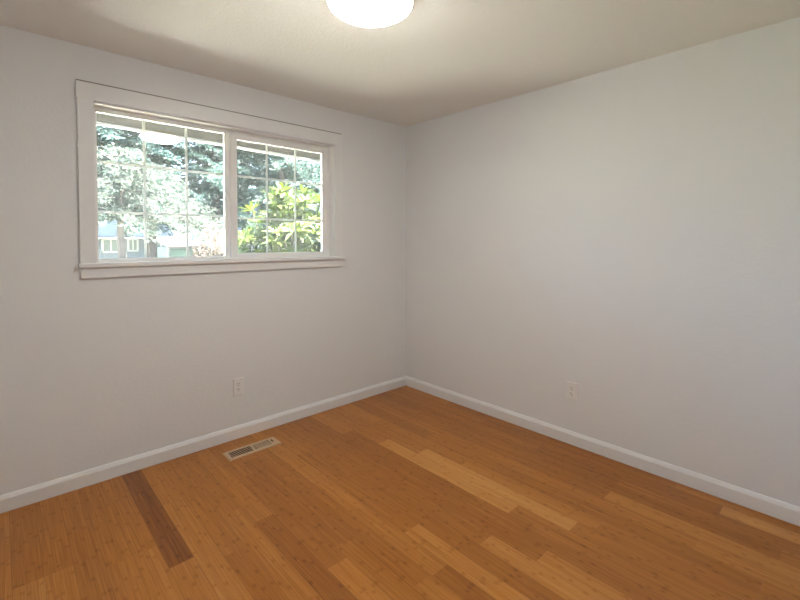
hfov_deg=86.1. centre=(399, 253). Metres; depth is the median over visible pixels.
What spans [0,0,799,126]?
ceiling
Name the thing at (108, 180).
conifer tree
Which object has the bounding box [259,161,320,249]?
conifer tree
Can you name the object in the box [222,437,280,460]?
floor vent
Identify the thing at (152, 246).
conifer tree
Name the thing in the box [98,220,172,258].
house
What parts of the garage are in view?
door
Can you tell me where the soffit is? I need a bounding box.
[96,112,320,159]
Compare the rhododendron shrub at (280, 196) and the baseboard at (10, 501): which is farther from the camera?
the rhododendron shrub at (280, 196)
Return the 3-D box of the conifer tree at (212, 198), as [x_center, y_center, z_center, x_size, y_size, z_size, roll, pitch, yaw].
[-9.112,-5.269,21.170,6.764,14.233,6.809,0,2,-3]
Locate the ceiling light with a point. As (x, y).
(364, 13)
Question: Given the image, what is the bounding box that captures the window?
[75,79,344,278]
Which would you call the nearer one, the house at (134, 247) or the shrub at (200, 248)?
the shrub at (200, 248)
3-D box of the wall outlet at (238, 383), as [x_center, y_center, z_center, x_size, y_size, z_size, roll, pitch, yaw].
[-1.121,0.927,2.975,0.072,0.119,0.009,-1,2,-43]
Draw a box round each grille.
[97,120,223,257]
[237,145,321,252]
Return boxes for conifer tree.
[96,125,203,238]
[97,127,246,257]
[97,144,223,257]
[98,162,223,257]
[151,136,277,255]
[180,151,309,228]
[210,150,320,251]
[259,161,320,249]
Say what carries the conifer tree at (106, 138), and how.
on the ground
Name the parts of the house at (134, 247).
pane, pane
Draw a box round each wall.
[0,25,405,494]
[406,17,799,506]
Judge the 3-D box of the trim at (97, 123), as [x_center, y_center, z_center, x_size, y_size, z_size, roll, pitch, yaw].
[-1.561,-0.981,3.559,11.000,0.392,0.125,-1,2,-43]
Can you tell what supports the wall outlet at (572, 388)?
attached to the wall at (629, 235)
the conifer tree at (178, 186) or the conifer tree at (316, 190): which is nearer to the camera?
the conifer tree at (178, 186)
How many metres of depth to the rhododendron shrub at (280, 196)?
5.49 m
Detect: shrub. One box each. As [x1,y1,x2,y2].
[191,221,223,256]
[238,182,320,252]
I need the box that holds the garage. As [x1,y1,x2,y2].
[157,237,197,256]
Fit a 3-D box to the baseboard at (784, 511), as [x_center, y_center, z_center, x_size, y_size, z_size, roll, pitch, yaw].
[1.112,1.245,2.939,0.014,0.086,3.120,-1,2,-43]
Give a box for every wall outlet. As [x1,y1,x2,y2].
[233,377,243,395]
[567,381,577,400]
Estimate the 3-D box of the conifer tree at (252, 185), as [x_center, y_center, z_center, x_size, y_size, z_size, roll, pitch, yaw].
[-8.788,-5.811,24.168,7.290,15.270,6.887,0,2,-12]
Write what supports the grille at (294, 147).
attached to the window
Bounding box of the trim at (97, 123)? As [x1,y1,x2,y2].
[96,121,320,162]
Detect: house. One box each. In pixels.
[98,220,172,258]
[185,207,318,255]
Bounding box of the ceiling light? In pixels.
[326,0,413,26]
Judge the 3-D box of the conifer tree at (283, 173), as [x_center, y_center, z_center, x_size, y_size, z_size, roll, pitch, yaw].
[-6.022,-4.754,21.532,6.765,13.063,6.920,-1,2,-43]
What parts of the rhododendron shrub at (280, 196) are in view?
stem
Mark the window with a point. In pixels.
(87, 92)
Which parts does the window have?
casing, fixed sash, head casing, sliding sash, casing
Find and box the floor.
[0,386,799,599]
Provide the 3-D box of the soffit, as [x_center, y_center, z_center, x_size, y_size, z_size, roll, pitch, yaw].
[-1.338,-1.064,3.317,11.000,0.533,0.570,-1,2,-43]
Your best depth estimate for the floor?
2.07 m
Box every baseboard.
[0,376,405,513]
[406,376,799,525]

